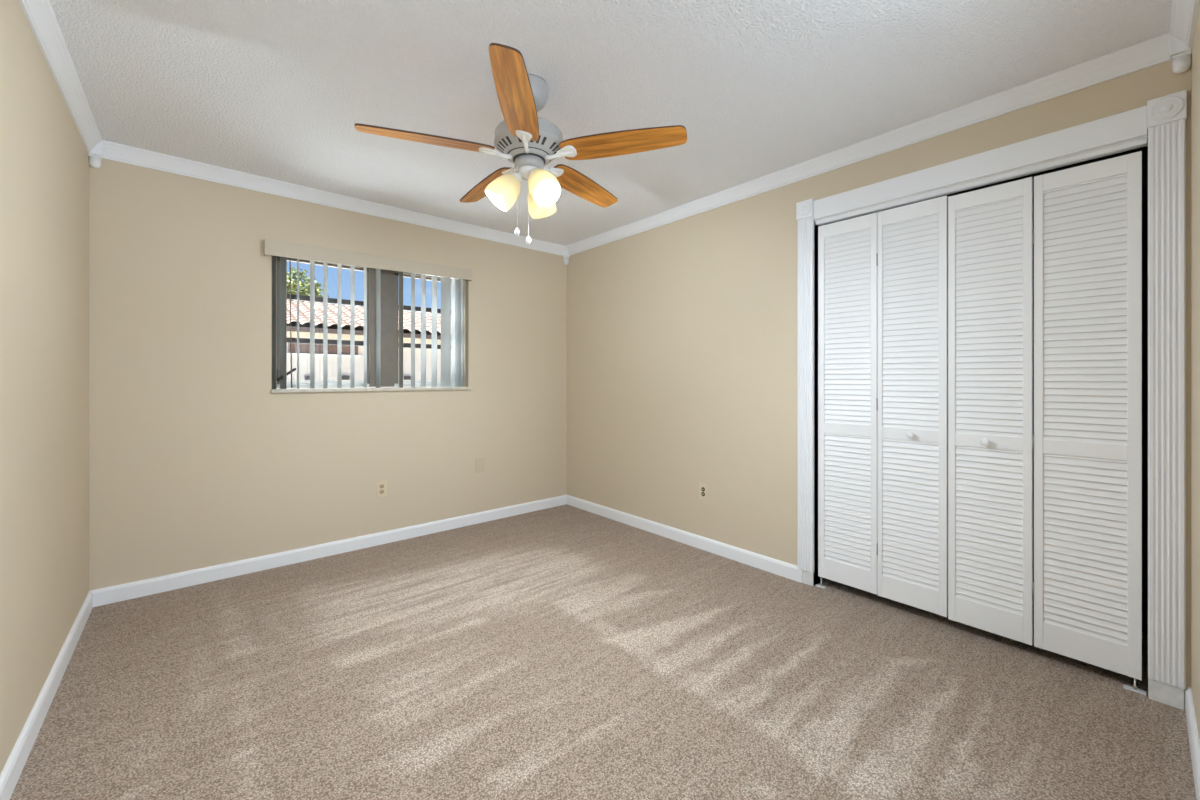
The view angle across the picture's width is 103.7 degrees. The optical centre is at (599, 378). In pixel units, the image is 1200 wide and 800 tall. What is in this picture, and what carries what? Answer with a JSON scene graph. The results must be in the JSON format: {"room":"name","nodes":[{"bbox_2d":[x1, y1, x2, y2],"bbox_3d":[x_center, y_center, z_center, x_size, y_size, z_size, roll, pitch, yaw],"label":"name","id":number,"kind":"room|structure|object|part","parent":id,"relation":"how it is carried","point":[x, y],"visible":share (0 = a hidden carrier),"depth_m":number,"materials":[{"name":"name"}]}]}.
{"room":"empty bedroom","nodes":[
{"label":"empty bedroom","id":0,"kind":"room"},
{"bbox_2d":[0,0,88,774],"bbox_3d":[-1.460,-0.026,0.907,0.210,2.440,3.930,0,0,-41],"label":"wall","id":1,"kind":"structure","parent":0,"point":[44,158],"depth_m":1.62,"materials":[{"name":"beige paint"}]},
{"bbox_2d":[0,591,92,799],"bbox_3d":[-1.444,1.151,1.060,0.014,0.087,3.720,0,0,-41],"label":"baseboard","id":2,"kind":"structure","parent":1,"relation":"attached to","point":[11,772],"depth_m":1.62,"materials":[{"name":"white paint"}]},
{"bbox_2d":[18,0,101,151],"bbox_3d":[-1.431,-1.206,1.071,0.050,0.080,3.720,0,0,-41],"label":"trim","id":3,"kind":"structure","parent":1,"relation":"attached to","point":[40,15],"depth_m":1.80,"materials":[{"name":"white paint"}]},
{"bbox_2d":[89,159,566,590],"bbox_3d":[-1.357,-0.026,3.736,4.072,2.440,0.210,0,0,-41],"label":"wall","id":4,"kind":"structure","parent":0,"point":[195,462],"depth_m":2.93,"materials":[{"name":"beige paint"}]},
{"bbox_2d":[89,156,100,167],"bbox_3d":[-2.637,-1.126,2.458,0.044,0.050,0.044,0,0,-41],"label":"pendant","id":5,"kind":"object","parent":4,"relation":"attached to","point":[94,161],"depth_m":2.45,"materials":[{"name":"white paint"}]},
{"bbox_2d":[88,142,102,167],"bbox_3d":[-2.633,-1.173,2.458,0.050,0.145,0.050,0,0,-41],"label":"trim","id":6,"kind":"structure","parent":4,"relation":"attached to","point":[96,155],"depth_m":2.44,"materials":[{"name":"white paint"}]},
{"bbox_2d":[90,495,566,606],"bbox_3d":[-1.488,1.151,3.474,3.112,0.087,0.014,0,0,-41],"label":"baseboard","id":7,"kind":"structure","parent":4,"relation":"attached to","point":[117,593],"depth_m":3.05,"materials":[{"name":"white paint"}]},
{"bbox_2d":[102,140,565,255],"bbox_3d":[-1.476,-1.206,3.461,3.112,0.080,0.050,0,0,-41],"label":"trim","id":8,"kind":"structure","parent":4,"relation":"attached to","point":[113,151],"depth_m":3.05,"materials":[{"name":"white paint"}]},
{"bbox_2d":[271,256,470,392],"bbox_3d":[-1.630,-0.381,3.478,1.340,0.940,0.222,0,0,-41],"label":"window","id":9,"kind":"structure","parent":4,"relation":"in","point":[389,278],"depth_m":3.46,"materials":[{"name":"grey metal"}]},
{"bbox_3d":[-2.053,-0.031,3.080,0.117,0.088,0.024,0,0,-32],"label":"crank handle","id":10,"kind":"part","parent":9,"relation":"part of","materials":[{"name":"grey metal"}]},
{"bbox_3d":[-1.924,-0.385,3.291,0.563,0.843,0.030,0,0,-41],"label":"sash","id":11,"kind":"part","parent":9,"relation":"part of","materials":[{"name":"brown metal"}]},
{"bbox_3d":[-1.915,0.024,3.299,0.515,0.026,0.030,0,0,-41],"label":"rail","id":12,"kind":"part","parent":9,"relation":"part of","materials":[{"name":"metal"}]},
{"bbox_3d":[-1.667,-0.396,3.517,1.326,0.910,0.085,0,0,-41],"label":"frame","id":13,"kind":"part","parent":9,"relation":"part of","materials":[{"name":"brown metal"}]},
{"bbox_2d":[264,239,471,388],"bbox_3d":[-1.598,-0.410,3.412,1.376,0.950,0.144,0,0,-41],"label":"vertical blind","id":14,"kind":"object","parent":9,"relation":"attached to","point":[452,278],"visible":0.96,"depth_m":3.36,"materials":[{"name":"beige plastic"}]},
{"bbox_3d":[-1.630,0.078,3.478,1.340,0.022,0.222,0,0,-41],"label":"sill","id":15,"kind":"part","parent":9,"relation":"part of","materials":[{"name":"stone"}]},
{"bbox_3d":[-1.385,-0.385,3.758,0.514,0.843,0.030,0,0,-41],"label":"sash","id":16,"kind":"part","parent":9,"relation":"part of","materials":[{"name":"brown metal"}]},
{"bbox_3d":[-1.376,0.024,3.766,0.466,0.026,0.030,0,0,-41],"label":"rail","id":17,"kind":"part","parent":9,"relation":"part of","materials":[{"name":"metal"}]},
{"bbox_2d":[376,480,386,497],"bbox_3d":[-1.577,0.797,3.401,0.073,0.117,0.008,0,0,-41],"label":"wall outlet","id":18,"kind":"object","parent":4,"relation":"attached to","point":[381,486],"visible":1,"depth_m":3.40,"materials":[{"name":"beige plastic"}]},
{"bbox_2d":[563,248,568,264],"bbox_3d":[-0.320,-1.161,4.463,0.050,0.170,0.050,0,0,-41],"label":"trim","id":19,"kind":"structure","parent":4,"relation":"attached to","point":[566,254],"depth_m":4.45,"materials":[{"name":"white paint"}]},
{"bbox_2d":[564,257,568,264],"bbox_3d":[-0.319,-1.113,4.468,0.044,0.075,0.044,0,0,-41],"label":"pendant","id":20,"kind":"object","parent":4,"relation":"attached to","point":[566,259],"depth_m":4.45,"materials":[{"name":"white paint"}]},
{"bbox_2d":[10,504,1195,799],"bbox_3d":[-0.021,1.194,2.299,3.828,0.001,3.768,0,0,-41],"label":"floor","id":21,"kind":"structure","parent":0,"point":[563,652],"depth_m":1.81,"materials":[{"name":"beige carpet"}]},
{"bbox_2d":[815,577,825,588],"bbox_3d":[1.267,1.163,2.702,0.028,0.061,0.050,0,0,-41],"label":"pivot bracket","id":22,"kind":"object","parent":21,"relation":"on","point":[817,585],"visible":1,"depth_m":2.70,"materials":[{"name":"silver metal"}]},
{"bbox_2d":[1123,678,1145,694],"bbox_3d":[2.047,1.163,1.803,0.028,0.061,0.058,0,0,-41],"label":"pivot bracket","id":23,"kind":"object","parent":21,"relation":"on","point":[1134,688],"visible":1,"depth_m":1.80,"materials":[{"name":"silver metal"}]},
{"bbox_3d":[2.047,1.191,1.803,0.028,0.004,0.058,0,0,-41],"label":"bracket plate","id":24,"kind":"part","parent":23,"relation":"part of","materials":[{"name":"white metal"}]},
{"bbox_2d":[49,0,1171,245],"bbox_3d":[-0.070,-1.306,2.251,4.072,0.120,4.140,0,0,-41],"label":"ceiling","id":25,"kind":"structure","parent":0,"point":[279,90],"depth_m":1.95,"materials":[{"name":"white paint"}]},
{"bbox_2d":[355,43,686,244],"bbox_3d":[-0.326,-0.901,2.040,1.271,0.688,1.229,0,0,-41],"label":"ceiling fan","id":26,"kind":"object","parent":25,"relation":"hanging from","point":[528,141],"visible":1,"depth_m":1.91,"materials":[{"name":"brown wood"}]},
{"bbox_3d":[-0.681,-0.946,1.858,0.511,0.007,0.131,0,13,-20],"label":"blade","id":27,"kind":"part","parent":26,"relation":"part of","materials":[{"name":"brown wood"}]},
{"bbox_3d":[-0.553,-0.946,2.318,0.131,0.007,0.511,-16,10,-37],"label":"blade","id":28,"kind":"part","parent":26,"relation":"part of","materials":[{"name":"brown wood"}]},
{"bbox_3d":[-0.413,-0.785,1.983,0.144,0.151,0.133,0,0,-41],"label":"lamp shade","id":29,"kind":"part","parent":26,"relation":"part of","materials":[{"name":"beige glass"}]},
{"bbox_3d":[-0.402,-0.932,1.962,0.069,0.026,0.024,0,0,-20],"label":"bracket arm","id":30,"kind":"part","parent":26,"relation":"part of","materials":[{"name":"white metal"}]},
{"bbox_3d":[-0.283,-0.946,1.595,0.131,0.007,0.511,13,-1,-2],"label":"blade","id":31,"kind":"part","parent":26,"relation":"part of","materials":[{"name":"brown wood"}]},
{"bbox_2d":[511,171,521,183],"bbox_3d":[-0.353,-0.853,1.992,0.056,0.058,0.055,0,0,-41],"label":"socket","id":32,"kind":"object","parent":26,"relation":"attached to","point":[516,177],"depth_m":1.97,"materials":[{"name":"white metal"}]},
{"bbox_3d":[-0.347,-0.762,1.976,0.004,0.267,0.003,0,0,-41],"label":"pull chain","id":33,"kind":"part","parent":26,"relation":"part of","materials":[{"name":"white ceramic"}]},
{"bbox_3d":[-0.347,-0.616,1.976,0.023,0.035,0.023,0,0,-41],"label":"chain pull","id":34,"kind":"part","parent":26,"relation":"part of","materials":[{"name":"white plastic"}]},
{"bbox_3d":[-0.296,-0.932,1.892,0.024,0.026,0.069,0,0,-2],"label":"bracket arm","id":35,"kind":"part","parent":26,"relation":"part of","materials":[{"name":"white metal"}]},
{"bbox_3d":[-0.298,-0.729,1.958,0.004,0.282,0.003,0,0,-41],"label":"pull chain","id":36,"kind":"part","parent":26,"relation":"part of","materials":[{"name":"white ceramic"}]},
{"bbox_3d":[-0.298,-0.575,1.958,0.023,0.035,0.023,0,0,-41],"label":"chain pull","id":37,"kind":"part","parent":26,"relation":"part of","materials":[{"name":"white plastic"}]},
{"bbox_3d":[-0.265,-0.785,2.107,0.144,0.151,0.131,0,0,-41],"label":"lamp shade","id":38,"kind":"part","parent":26,"relation":"part of","materials":[{"name":"beige glass"}]},
{"bbox_3d":[-0.243,-0.806,1.931,0.053,0.086,0.079,0,0,-41],"label":"bulb","id":39,"kind":"part","parent":26,"relation":"part of","materials":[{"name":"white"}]},
{"bbox_3d":[-0.230,-0.785,1.916,0.124,0.151,0.147,0,0,-41],"label":"lamp shade","id":40,"kind":"part","parent":26,"relation":"part of","materials":[{"name":"beige glass"}]},
{"bbox_3d":[-0.197,-0.932,1.971,0.069,0.026,0.024,0,0,16],"label":"bracket arm","id":41,"kind":"part","parent":26,"relation":"part of","materials":[{"name":"white metal"}]},
{"bbox_3d":[-0.076,-0.946,2.338,0.131,0.007,0.511,-15,-8,33],"label":"blade","id":42,"kind":"part","parent":26,"relation":"part of","materials":[{"name":"brown wood"}]},
{"bbox_3d":[0.090,-0.946,1.891,0.511,0.007,0.131,0,-13,16],"label":"blade","id":43,"kind":"part","parent":26,"relation":"part of","materials":[{"name":"brown wood"}]},
{"bbox_2d":[567,61,1190,709],"bbox_3d":[0.943,-0.026,3.130,0.110,2.440,3.720,0,0,-41],"label":"wall","id":44,"kind":"structure","parent":0,"point":[682,334],"depth_m":3.21,"materials":[{"name":"beige paint"}]},
{"bbox_2d":[567,495,801,582],"bbox_3d":[0.431,1.151,3.625,0.014,0.087,2.301,0,0,-41],"label":"baseboard","id":45,"kind":"structure","parent":44,"relation":"attached to","point":[784,569],"depth_m":3.32,"materials":[{"name":"white paint"}]},
{"bbox_2d":[699,482,707,500],"bbox_3d":[0.722,0.790,3.293,0.011,0.120,0.076,0,0,-41],"label":"socket plate","id":46,"kind":"object","parent":44,"relation":"attached to","point":[703,487],"visible":1,"depth_m":3.29,"materials":[{"name":"beige plastic"}]},
{"bbox_2d":[796,198,813,585],"bbox_3d":[1.189,0.081,2.733,0.038,2.226,0.096,0,0,-41],"label":"trim","id":47,"kind":"structure","parent":44,"relation":"attached to","point":[804,209],"depth_m":2.73,"materials":[{"name":"white paint"}]},
{"bbox_2d":[566,32,1169,255],"bbox_3d":[0.882,-1.206,3.077,0.050,0.080,3.720,0,0,-41],"label":"trim","id":48,"kind":"structure","parent":44,"relation":"attached to","point":[1154,51],"depth_m":2.25,"materials":[{"name":"white paint"}]},
{"bbox_2d":[813,106,1146,219],"bbox_3d":[1.635,-0.966,2.231,0.021,0.109,1.248,0,0,-41],"label":"trim","id":49,"kind":"structure","parent":44,"relation":"attached to","point":[1131,124],"depth_m":2.08,"materials":[{"name":"white paint"}]},
{"bbox_2d":[815,138,1146,225],"bbox_3d":[1.662,-0.897,2.254,0.030,0.020,1.248,0,0,-41],"label":"door track","id":50,"kind":"object","parent":44,"relation":"attached to","point":[1142,142],"visible":1,"depth_m":2.11,"materials":[{"name":"white metal"}]},
{"bbox_2d":[818,195,947,616],"bbox_3d":[1.451,0.132,2.474,0.060,2.013,0.610,0,0,-41],"label":"bifold door","id":51,"kind":"structure","parent":50,"relation":"hanging from","point":[883,275],"depth_m":2.45,"materials":[{"name":"white paint"}]},
{"bbox_3d":[1.364,0.130,2.599,0.028,2.010,0.307,0,0,-41],"label":"door panel","id":52,"kind":"part","parent":51,"relation":"part of","materials":[{"name":"white paint"}]},
{"bbox_3d":[1.547,0.281,2.343,0.034,0.034,0.034,0,0,-41],"label":"knob","id":53,"kind":"part","parent":51,"relation":"part of","materials":[{"name":"white paint"}]},
{"bbox_3d":[1.565,0.132,2.368,0.028,2.013,0.300,0,0,-41],"label":"door panel","id":54,"kind":"part","parent":51,"relation":"part of","materials":[{"name":"white paint"}]},
{"bbox_2d":[948,151,1141,679],"bbox_3d":[1.853,0.139,2.011,0.060,2.010,0.604,0,0,-41],"label":"bifold door","id":55,"kind":"structure","parent":50,"relation":"hanging from","point":[1086,235],"depth_m":1.97,"materials":[{"name":"white paint"}]},
{"bbox_3d":[1.738,0.285,2.123,0.034,0.034,0.034,0,0,-41],"label":"knob","id":56,"kind":"part","parent":55,"relation":"part of","materials":[{"name":"white paint"}]},
{"bbox_3d":[1.764,0.139,2.138,0.028,2.010,0.296,0,0,-41],"label":"door panel","id":57,"kind":"part","parent":55,"relation":"part of","materials":[{"name":"white paint"}]},
{"bbox_3d":[1.964,0.140,1.907,0.028,2.008,0.302,0,0,-41],"label":"door panel","id":58,"kind":"part","parent":55,"relation":"part of","materials":[{"name":"white paint"}]},
{"bbox_2d":[814,136,1147,585],"bbox_3d":[1.685,0.136,2.273,0.110,2.117,1.276,0,0,-41],"label":"trim","id":59,"kind":"structure","parent":44,"relation":"attached to","point":[816,226],"depth_m":2.71,"materials":[{"name":"white paint"}]},
{"bbox_2d":[1147,90,1186,709],"bbox_3d":[2.068,0.081,1.719,0.038,2.226,0.092,0,0,-41],"label":"trim","id":60,"kind":"structure","parent":44,"relation":"attached to","point":[1166,115],"depth_m":1.72,"materials":[{"name":"white paint"}]},
{"bbox_2d":[826,146,1147,632],"bbox_3d":[1.922,-0.026,2.558,0.660,2.480,1.673,0,0,-41],"label":"wall","id":61,"kind":"structure","parent":0,"point":[1144,150],"depth_m":2.22,"materials":[{"name":"grey"}]},
{"bbox_2d":[1191,0,1199,740],"bbox_3d":[1.296,-0.026,0.835,3.862,2.440,0.210,0,0,-41],"label":"wall","id":62,"kind":"structure","parent":0,"point":[1195,66],"depth_m":1.55,"materials":[{"name":"beige paint"}]},
{"bbox_2d":[1169,35,1191,73],"bbox_3d":[2.084,-1.173,1.691,0.050,0.145,0.050,0,0,-41],"label":"trim","id":63,"kind":"structure","parent":62,"relation":"attached to","point":[1180,55],"depth_m":1.68,"materials":[{"name":"white paint"}]},
{"bbox_2d":[1172,54,1191,73],"bbox_3d":[2.089,-1.126,1.690,0.044,0.050,0.044,0,0,-41],"label":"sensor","id":64,"kind":"object","parent":62,"relation":"attached to","point":[1181,63],"depth_m":1.68,"materials":[{"name":"white plastic"}]},
{"bbox_2d":[1170,0,1198,47],"bbox_3d":[1.715,-1.206,1.371,1.027,0.080,0.050,0,0,-41],"label":"trim","id":65,"kind":"structure","parent":62,"relation":"attached to","point":[1184,12],"depth_m":1.57,"materials":[{"name":"white paint"}]},
{"bbox_2d":[1185,687,1199,799],"bbox_3d":[1.727,1.151,1.357,1.027,0.087,0.014,0,0,-41],"label":"baseboard","id":66,"kind":"structure","parent":62,"relation":"attached to","point":[1193,735],"depth_m":1.47,"materials":[{"name":"white paint"}]},
{"label":"outside","id":67,"kind":"structure","parent":0,"visible":0},
{"bbox_3d":[-17.132,1.369,27.391,70.000,0.050,56.163,0,0,-41],"label":"ground","id":68,"kind":"structure","parent":67,"visible":0},
{"bbox_2d":[287,267,329,301],"bbox_3d":[-10.809,-1.336,17.084,1.850,5.366,1.744,0,0,-41],"label":"tree","id":69,"kind":"object","parent":68,"relation":"on","point":[305,291],"visible":0.3,"depth_m":16.78,"materials":[{"name":"green plant"}]},
{"bbox_2d":[277,299,440,388],"bbox_3d":[-6.346,-0.338,13.425,20.600,3.364,6.400,0,0,-41],"label":"neighbor house","id":70,"kind":"structure","parent":68,"relation":"on","point":[304,307],"depth_m":10.55,"materials":[{"name":"grey paint"}]},
{"bbox_2d":[342,376,349,379],"bbox_3d":[-5.590,-0.018,10.340,0.150,0.085,0.070,0,0,-41],"label":"wall vent","id":71,"kind":"object","parent":70,"relation":"attached to","point":[343,377],"depth_m":10.32,"materials":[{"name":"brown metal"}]}
]}

